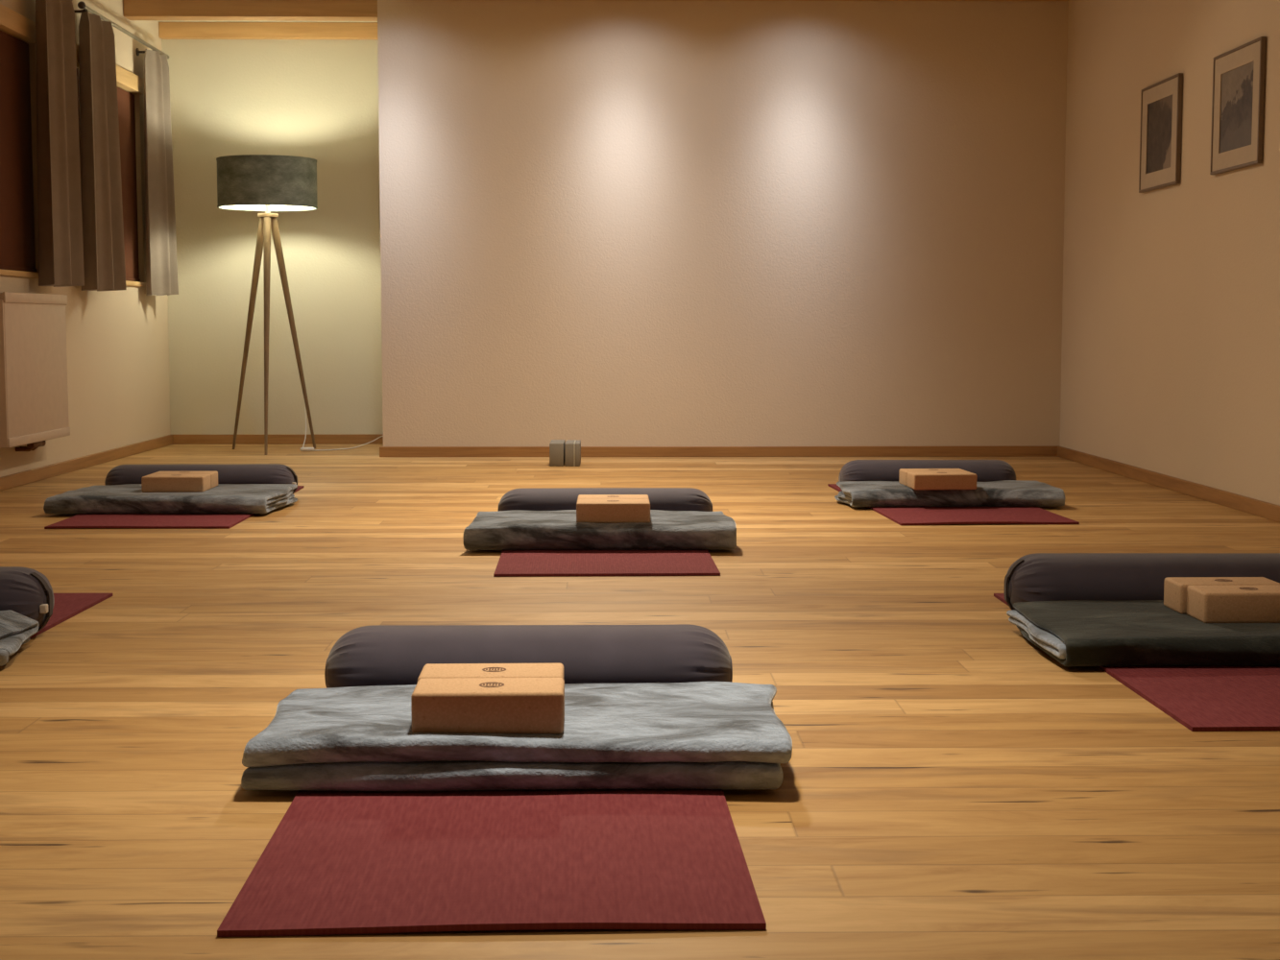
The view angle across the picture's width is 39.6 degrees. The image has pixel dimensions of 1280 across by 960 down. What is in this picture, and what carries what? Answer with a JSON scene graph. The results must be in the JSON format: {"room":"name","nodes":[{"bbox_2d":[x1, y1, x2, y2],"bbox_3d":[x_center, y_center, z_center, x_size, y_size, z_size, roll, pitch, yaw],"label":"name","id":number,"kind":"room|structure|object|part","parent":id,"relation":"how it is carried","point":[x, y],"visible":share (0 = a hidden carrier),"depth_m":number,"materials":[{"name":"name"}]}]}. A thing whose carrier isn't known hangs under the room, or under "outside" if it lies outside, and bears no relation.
{"room":"exercise studio","nodes":[
{"label":"exercise studio","id":0,"kind":"room"},
{"bbox_2d":[0,0,170,477],"bbox_3d":[-2.557,-0.703,2.534,0.200,2.262,14.253,0,5,-1],"label":"wall","id":1,"kind":"structure","parent":0,"point":[117,343],"depth_m":8.60,"materials":[{"name":"paint"}]},
{"bbox_2d":[0,3,38,278],"bbox_3d":[-2.600,-1.300,6.556,0.202,1.060,1.870,0,5,-1],"label":"window","id":2,"kind":"structure","parent":1,"relation":"in","point":[12,23],"depth_m":7.18,"materials":[{"name":"brown wood"}]},
{"bbox_2d":[0,30,36,272],"bbox_3d":[-2.541,-1.271,6.559,0.012,0.949,1.830,0,5,-1],"label":"roller blind","id":3,"kind":"object","parent":2,"relation":"attached to","point":[16,190],"visible":1,"depth_m":7.27,"materials":[{"name":"brown fabric"}]},
{"bbox_3d":[-2.575,-0.784,6.601,0.132,0.023,1.868,0,5,-1],"label":"sill","id":4,"kind":"part","parent":2,"relation":"part of","materials":[{"name":"brown wood"}]},
{"bbox_2d":[0,291,70,451],"bbox_3d":[-2.468,-0.429,7.131,0.120,0.636,0.772,0,5,-1],"label":"radiator","id":5,"kind":"object","parent":1,"relation":"attached to","point":[34,393],"visible":1,"depth_m":7.06,"materials":[{"name":"metal"}]},
{"bbox_2d":[0,291,67,304],"bbox_3d":[-2.459,-0.726,7.106,0.101,0.040,0.766,0,5,-1],"label":"grille","id":6,"kind":"object","parent":5,"relation":"attached to","point":[6,298],"depth_m":7.02,"materials":[{"name":"white metal"}]},
{"bbox_3d":[-2.423,-0.174,7.154,0.026,0.036,0.764,0,5,-1],"label":"rail","id":7,"kind":"part","parent":5,"relation":"part of","materials":[{"name":"metal"}]},
{"bbox_2d":[0,434,172,491],"bbox_3d":[-2.448,0.399,2.625,0.016,0.052,14.237,0,5,-1],"label":"baseboard","id":8,"kind":"structure","parent":1,"relation":"attached to","point":[21,478],"depth_m":8.00,"materials":[{"name":"brown wood"}]},
{"bbox_2d":[75,44,145,287],"bbox_3d":[-2.631,-1.469,8.488,0.202,1.060,1.290,0,5,-1],"label":"window","id":9,"kind":"structure","parent":1,"relation":"in","point":[126,80],"depth_m":8.85,"materials":[{"name":"brown wood"}]},
{"bbox_2d":[76,67,140,281],"bbox_3d":[-2.572,-1.440,8.492,0.012,0.949,1.250,0,5,-1],"label":"roller blind","id":10,"kind":"object","parent":9,"relation":"attached to","point":[125,99],"visible":0.32,"depth_m":8.96,"materials":[{"name":"brown fabric"}]},
{"bbox_3d":[-2.606,-0.954,8.534,0.132,0.023,1.288,0,5,-1],"label":"sill","id":11,"kind":"part","parent":9,"relation":"part of","materials":[{"name":"brown wood"}]},
{"bbox_2d":[73,0,169,59],"bbox_3d":[-2.503,-2.147,8.585,0.102,0.055,1.581,0,5,-1],"label":"curtain rod","id":12,"kind":"object","parent":1,"relation":"attached to","point":[81,5],"visible":0.77,"depth_m":8.44,"materials":[{"name":"metal"}]},
{"bbox_2d":[78,8,126,291],"bbox_3d":[-2.460,-1.479,8.068,0.107,1.236,0.388,0,5,2],"label":"curtain","id":13,"kind":"object","parent":12,"relation":"hanging from","point":[101,186],"visible":1,"depth_m":8.04,"materials":[{"name":"brown fabric"}]},
{"bbox_2d":[143,48,178,295],"bbox_3d":[-2.471,-1.574,9.168,0.095,1.239,0.309,1,5,6],"label":"curtain","id":14,"kind":"object","parent":12,"relation":"hanging from","point":[161,262],"visible":1,"depth_m":9.12,"materials":[{"name":"beige fabric"}]},
{"bbox_3d":[-2.470,-1.966,6.520,0.101,0.055,2.294,0,5,-1],"label":"curtain rod","id":15,"kind":"object","parent":1,"relation":"attached to","visible":0},
{"bbox_2d":[35,0,84,287],"bbox_3d":[-2.449,-1.429,7.449,0.101,1.229,0.359,0,5,3],"label":"curtain","id":16,"kind":"object","parent":15,"relation":"hanging from","point":[60,220],"visible":1,"depth_m":7.44,"materials":[{"name":"brown fabric"}]},
{"bbox_2d":[156,20,377,22],"bbox_3d":[-0.138,-1.883,2.470,5.237,0.100,14.653,0,5,-1],"label":"ceiling","id":17,"kind":"structure","parent":0,"point":[156,20],"depth_m":9.48,"materials":[{"name":"paint"}]},
{"bbox_2d":[161,39,383,434],"bbox_3d":[-2.029,-1.332,9.718,1.486,2.262,0.150,0,5,-1],"label":"wall niche","id":18,"kind":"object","parent":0,"point":[317,99],"visible":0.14,"depth_m":9.65,"materials":[{"name":"paint"}]},
{"bbox_2d":[172,434,383,444],"bbox_3d":[-1.935,-0.224,9.733,1.270,0.052,0.016,0,5,-1],"label":"baseboard","id":19,"kind":"structure","parent":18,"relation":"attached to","point":[241,439],"depth_m":9.72,"materials":[{"name":"brown wood"}]},
{"bbox_2d":[0,443,1279,959],"bbox_3d":[-0.138,0.446,2.674,5.237,0.050,14.653,0,5,-1],"label":"floor","id":20,"kind":"structure","parent":0,"point":[952,788],"depth_m":2.95,"materials":[{"name":"brown wood"}]},
{"bbox_2d":[29,593,112,639],"bbox_3d":[-1.561,0.338,3.568,0.588,0.008,1.430,0,5,0],"label":"yoga mat","id":21,"kind":"object","parent":20,"relation":"on","point":[66,606],"visible":0.37,"depth_m":4.11,"materials":[{"name":"red plastic"}]},
{"bbox_2d":[0,610,38,666],"bbox_3d":[-1.596,0.300,3.452,0.806,0.088,0.297,0,5,-4],"label":"blanket","id":22,"kind":"object","parent":21,"relation":"on","point":[16,629],"visible":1,"depth_m":3.50,"materials":[{"name":"grey fabric"}]},
{"bbox_2d":[0,566,54,631],"bbox_3d":[-1.567,0.251,3.711,0.681,0.140,0.198,0,5,-1],"label":"bolster","id":23,"kind":"object","parent":21,"relation":"on","point":[26,591],"visible":0.78,"depth_m":3.66,"materials":[{"name":"fabric"}]},
{"bbox_3d":[-1.247,0.257,3.703,0.040,0.127,0.022,0,5,-1],"label":"handle","id":24,"kind":"part","parent":23,"relation":"part of","materials":[{"name":"fabric"}]},
{"bbox_3d":[-1.239,0.256,3.717,0.010,0.053,0.071,0,5,-1],"label":"panel","id":25,"kind":"part","parent":23,"relation":"part of","materials":[{"name":"fabric"}]},
{"bbox_2d":[44,485,303,529],"bbox_3d":[-1.625,0.089,6.398,0.588,0.009,1.430,0,5,-1],"label":"yoga mat","id":26,"kind":"object","parent":20,"relation":"on","point":[82,520],"visible":0.3,"depth_m":5.85,"materials":[{"name":"red plastic"}]},
{"bbox_2d":[43,483,297,513],"bbox_3d":[-1.638,0.064,6.257,0.786,0.068,0.467,0,5,-1],"label":"blanket","id":27,"kind":"object","parent":26,"relation":"on","point":[128,498],"visible":0.96,"depth_m":6.04,"materials":[{"name":"grey fabric"}]},
{"bbox_2d":[141,474,211,492],"bbox_3d":[-1.625,0.011,6.226,0.215,0.056,0.122,0,5,-1],"label":"block","id":28,"kind":"object","parent":27,"relation":"on","point":[151,483],"visible":1,"depth_m":6.17,"materials":[{"name":"brown wood"}]},
{"bbox_2d":[151,471,217,488],"bbox_3d":[-1.627,0.000,6.349,0.215,0.056,0.122,0,5,-1],"label":"block","id":29,"kind":"object","parent":27,"relation":"on","point":[213,474],"visible":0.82,"depth_m":6.32,"materials":[{"name":"brown wood"}]},
{"bbox_2d":[104,463,297,493],"bbox_3d":[-1.630,0.004,6.620,0.709,0.126,0.192,0,5,-1],"label":"bolster","id":30,"kind":"object","parent":26,"relation":"on","point":[229,473],"visible":0.52,"depth_m":6.55,"materials":[{"name":"fabric"}]},
{"bbox_3d":[-1.296,0.009,6.613,0.040,0.115,0.022,0,5,-1],"label":"handle","id":31,"kind":"part","parent":30,"relation":"part of","materials":[{"name":"fabric"}]},
{"bbox_2d":[216,154,317,455],"bbox_3d":[-1.903,-0.890,9.105,0.505,1.492,0.550,0,5,-1],"label":"floor lamp","id":32,"kind":"object","parent":20,"relation":"on","point":[267,183],"visible":1,"depth_m":8.95,"materials":[{"name":"fabric"}]},
{"bbox_3d":[-2.027,-0.754,9.204,0.255,1.203,0.039,3,6,27],"label":"leg","id":33,"kind":"part","parent":32,"relation":"part of","materials":[{"name":"brown wood"}]},
{"bbox_3d":[-1.887,-0.735,8.987,0.039,1.204,0.287,-1,5,-7],"label":"leg","id":34,"kind":"part","parent":32,"relation":"part of","materials":[{"name":"brown wood"}]},
{"bbox_3d":[-1.903,-1.513,9.073,0.501,0.240,0.501,0,5,-1],"label":"lamp shade","id":35,"kind":"part","parent":32,"relation":"part of","materials":[{"name":"fabric"}]},
{"bbox_2d":[265,204,270,213],"bbox_3d":[-1.903,-1.408,9.083,0.040,0.095,0.040,0,5,-1],"label":"socket","id":36,"kind":"object","parent":32,"relation":"attached to","point":[267,207],"depth_m":9.08,"materials":[{"name":"white plastic"}]},
{"bbox_3d":[-1.803,-0.757,9.243,0.037,1.203,0.263,5,7,44],"label":"leg","id":37,"kind":"part","parent":32,"relation":"part of","materials":[{"name":"brown wood"}]},
{"bbox_2d":[300,407,383,451],"bbox_3d":[-1.530,-0.282,9.432,0.207,0.220,0.712,5,7,43],"label":"power cord","id":38,"kind":"object","parent":20,"relation":"on","point":[302,448],"visible":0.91,"depth_m":9.26,"materials":[{"name":"white plastic"}]},
{"bbox_2d":[300,447,313,451],"bbox_3d":[-1.718,-0.159,9.175,0.070,0.020,0.032,0,5,-1],"label":"switch","id":39,"kind":"object","parent":38,"relation":"attached to","point":[301,448],"depth_m":9.16,"materials":[{"name":"white plastic"}]},
{"bbox_2d":[217,789,766,937],"bbox_3d":[-0.185,0.419,2.619,0.588,0.011,1.430,0,5,-2],"label":"yoga mat","id":40,"kind":"object","parent":20,"relation":"on","point":[335,862],"visible":0.49,"depth_m":2.12,"materials":[{"name":"red plastic"}]},
{"bbox_2d":[241,681,792,791],"bbox_3d":[-0.169,0.375,2.643,0.783,0.079,0.415,0,5,0],"label":"blanket","id":41,"kind":"object","parent":40,"relation":"on","point":[695,735],"visible":0.9,"depth_m":2.46,"materials":[{"name":"grey fabric"}]},
{"bbox_2d":[410,677,564,733],"bbox_3d":[-0.215,0.322,2.538,0.213,0.060,0.112,0,5,-2],"label":"block","id":42,"kind":"object","parent":41,"relation":"on","point":[458,705],"visible":1,"depth_m":2.48,"materials":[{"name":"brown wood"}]},
{"bbox_2d":[417,663,563,681],"bbox_3d":[-0.220,0.312,2.650,0.213,0.060,0.112,0,5,-2],"label":"block","id":43,"kind":"object","parent":41,"relation":"on","point":[429,670],"visible":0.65,"depth_m":2.64,"materials":[{"name":"brown wood"}]},
{"bbox_2d":[324,624,732,688],"bbox_3d":[-0.184,0.315,2.961,0.673,0.144,0.198,0,5,-1],"label":"bolster","id":44,"kind":"object","parent":40,"relation":"on","point":[374,655],"visible":0.53,"depth_m":2.88,"materials":[{"name":"fabric"}]},
{"bbox_3d":[0.148,0.319,2.969,0.010,0.055,0.071,0,5,-1],"label":"panel","id":45,"kind":"part","parent":44,"relation":"part of","materials":[{"name":"fabric"}]},
{"bbox_2d":[549,439,565,466],"bbox_3d":[-0.386,-0.127,8.306,0.066,0.106,0.250,0,5,-1],"label":"foam block","id":46,"kind":"object","parent":20,"relation":"on","point":[556,446],"visible":0.96,"depth_m":8.18,"materials":[{"name":"grey plastic"}]},
{"bbox_2d":[564,439,580,466],"bbox_3d":[-0.313,-0.126,8.307,0.069,0.105,0.250,0,5,-1],"label":"foam block","id":47,"kind":"object","parent":20,"relation":"on","point":[572,448],"visible":1,"depth_m":8.18,"materials":[{"name":"grey plastic"}]},
{"bbox_2d":[493,549,720,577],"bbox_3d":[-0.108,0.184,5.326,0.588,0.008,1.430,0,5,-2],"label":"yoga mat","id":48,"kind":"object","parent":20,"relation":"on","point":[517,563],"visible":0.44,"depth_m":4.82,"materials":[{"name":"red plastic"}]},
{"bbox_2d":[462,509,736,550],"bbox_3d":[-0.113,0.145,5.268,0.785,0.080,0.432,0,5,-1],"label":"blanket","id":49,"kind":"object","parent":48,"relation":"on","point":[516,529],"visible":0.96,"depth_m":5.07,"materials":[{"name":"grey fabric"}]},
{"bbox_2d":[576,499,650,523],"bbox_3d":[-0.078,0.090,5.173,0.213,0.058,0.135,0,5,-1],"label":"block","id":50,"kind":"object","parent":49,"relation":"on","point":[597,511],"visible":1,"depth_m":5.11,"materials":[{"name":"brown wood"}]},
{"bbox_2d":[577,494,649,500],"bbox_3d":[-0.080,0.078,5.308,0.213,0.058,0.135,0,5,-1],"label":"block","id":51,"kind":"object","parent":49,"relation":"on","point":[580,496],"visible":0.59,"depth_m":5.30,"materials":[{"name":"brown wood"}]},
{"bbox_2d":[497,487,712,511],"bbox_3d":[-0.109,0.091,5.588,0.673,0.131,0.186,0,5,-1],"label":"bolster","id":52,"kind":"object","parent":48,"relation":"on","point":[560,498],"visible":0.41,"depth_m":5.52,"materials":[{"name":"fabric"}]},
{"bbox_2d":[827,483,1079,525],"bbox_3d":[1.099,0.079,6.506,0.588,0.011,1.430,0,5,-3],"label":"yoga mat","id":53,"kind":"object","parent":20,"relation":"on","point":[902,516],"visible":0.56,"depth_m":6.00,"materials":[{"name":"red plastic"}]},
{"bbox_2d":[838,459,1015,482],"bbox_3d":[1.084,-0.009,6.703,0.663,0.136,0.192,0,5,-1],"label":"bolster","id":54,"kind":"object","parent":53,"relation":"on","point":[986,470],"visible":0.54,"depth_m":6.63,"materials":[{"name":"fabric"}]},
{"bbox_2d":[834,480,1065,507],"bbox_3d":[1.114,0.048,6.428,0.792,0.072,0.341,0,5,-1],"label":"blanket","id":55,"kind":"object","parent":53,"relation":"on","point":[1005,493],"visible":0.91,"depth_m":6.28,"materials":[{"name":"grey fabric"}]},
{"bbox_2d":[898,468,966,486],"bbox_3d":[1.060,-0.009,6.420,0.225,0.056,0.125,0,5,-4],"label":"block","id":56,"kind":"object","parent":55,"relation":"on","point":[903,471],"visible":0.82,"depth_m":6.41,"materials":[{"name":"brown wood"}]},
{"bbox_2d":[906,471,977,489],"bbox_3d":[1.069,0.002,6.294,0.225,0.056,0.125,0,5,-4],"label":"block","id":57,"kind":"object","parent":55,"relation":"on","point":[915,480],"visible":1,"depth_m":6.23,"materials":[{"name":"brown wood"}]},
{"bbox_2d":[993,593,1279,731],"bbox_3d":[1.164,0.338,3.573,0.588,0.008,1.430,0,5,-1],"label":"yoga mat","id":58,"kind":"object","parent":20,"relation":"on","point":[1201,698],"visible":0.36,"depth_m":3.13,"materials":[{"name":"red plastic"}]},
{"bbox_2d":[1003,553,1279,610],"bbox_3d":[1.150,0.232,3.914,0.698,0.142,0.202,0,5,0],"label":"bolster","id":59,"kind":"object","parent":58,"relation":"on","point":[1035,577],"visible":0.64,"depth_m":3.84,"materials":[{"name":"fabric"}]},
{"bbox_3d":[0.813,0.238,3.912,0.010,0.054,0.072,0,5,0],"label":"panel","id":60,"kind":"part","parent":59,"relation":"part of","materials":[{"name":"fabric"}]},
{"bbox_3d":[0.821,0.239,3.898,0.040,0.129,0.022,0,5,0],"label":"handle","id":61,"kind":"part","parent":59,"relation":"part of","materials":[{"name":"fabric"}]},
{"bbox_2d":[1006,600,1279,666],"bbox_3d":[1.170,0.304,3.571,0.792,0.059,0.477,0,5,-1],"label":"blanket","id":62,"kind":"object","parent":58,"relation":"on","point":[1074,633],"visible":0.89,"depth_m":3.39,"materials":[{"name":"grey fabric"}]},
{"bbox_2d":[1163,577,1279,614],"bbox_3d":[1.203,0.238,3.664,0.213,0.062,0.112,0,5,-1],"label":"block","id":63,"kind":"object","parent":62,"relation":"on","point":[1175,588],"visible":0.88,"depth_m":3.65,"materials":[{"name":"brown wood"}]},
{"bbox_2d":[1186,584,1279,623],"bbox_3d":[1.216,0.248,3.551,0.213,0.062,0.112,0,5,-1],"label":"block","id":64,"kind":"object","parent":62,"relation":"on","point":[1247,603],"visible":1,"depth_m":3.50,"materials":[{"name":"brown wood"}]},
{"bbox_2d":[377,0,1068,446],"bbox_3d":[0.498,-1.292,9.266,3.551,2.262,1.138,0,5,-1],"label":"wall","id":65,"kind":"structure","parent":0,"point":[604,223],"depth_m":8.70,"materials":[{"name":"paint"}]},
{"bbox_2d":[122,0,377,21],"bbox_3d":[-1.922,-2.346,8.860,1.273,0.089,0.120,0,5,-1],"label":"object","id":66,"kind":"structure","parent":65,"relation":"attached to","point":[133,10],"depth_m":8.80,"materials":[{"name":"brown wood"}]},
{"bbox_2d":[158,22,377,39],"bbox_3d":[-1.932,-2.407,9.518,1.273,0.083,0.062,0,5,-1],"label":"ceiling beam","id":67,"kind":"structure","parent":65,"relation":"attached to","point":[166,30],"depth_m":9.49,"materials":[{"name":"brown wood"}]},
{"bbox_2d":[379,445,1059,457],"bbox_3d":[0.399,-0.141,8.785,3.367,0.052,0.016,0,5,-1],"label":"baseboard","id":68,"kind":"structure","parent":65,"relation":"attached to","point":[969,450],"depth_m":8.78,"materials":[{"name":"brown wood"}]},
{"bbox_2d":[802,0,1068,0],"bbox_3d":[0.466,-2.345,8.591,3.230,0.045,0.019,0,5,-1],"label":"trim","id":69,"kind":"structure","parent":65,"relation":"attached to","point":[803,0],"depth_m":8.61,"materials":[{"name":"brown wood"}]},
{"bbox_2d":[1059,0,1279,506],"bbox_3d":[2.288,-0.666,2.119,0.200,2.262,13.265,0,5,-1],"label":"wall","id":70,"kind":"structure","parent":0,"point":[1171,343],"depth_m":7.07,"materials":[{"name":"paint"}]},
{"bbox_2d":[1138,72,1183,193],"bbox_3d":[2.096,-1.390,7.156,0.018,0.425,0.488,0,5,-1],"label":"framed picture","id":71,"kind":"object","parent":70,"relation":"attached to","point":[1161,102],"visible":1,"depth_m":7.13,"materials":[{"name":"white paper"}]},
{"bbox_2d":[1146,95,1172,173],"bbox_3d":[2.095,-1.390,7.156,0.004,0.403,0.466,0,5,-1],"label":"print","id":72,"kind":"object","parent":71,"relation":"attached to","point":[1159,108],"depth_m":7.16},
{"bbox_2d":[1057,446,1279,522],"bbox_3d":[2.180,0.435,2.206,0.016,0.052,13.249,0,5,-1],"label":"baseboard","id":73,"kind":"structure","parent":70,"relation":"attached to","point":[1256,507],"depth_m":6.90,"materials":[{"name":"brown wood"}]},
{"bbox_2d":[1209,36,1266,174],"bbox_3d":[2.110,-1.312,6.275,0.018,0.425,0.483,0,5,-1],"label":"framed picture","id":74,"kind":"object","parent":70,"relation":"attached to","point":[1239,73],"visible":1,"depth_m":6.25,"materials":[{"name":"white paper"}]},
{"bbox_2d":[1219,61,1254,153],"bbox_3d":[2.110,-1.312,6.275,0.004,0.403,0.461,0,5,-1],"label":"print","id":75,"kind":"object","parent":74,"relation":"attached to","point":[1236,78],"depth_m":6.27}
]}

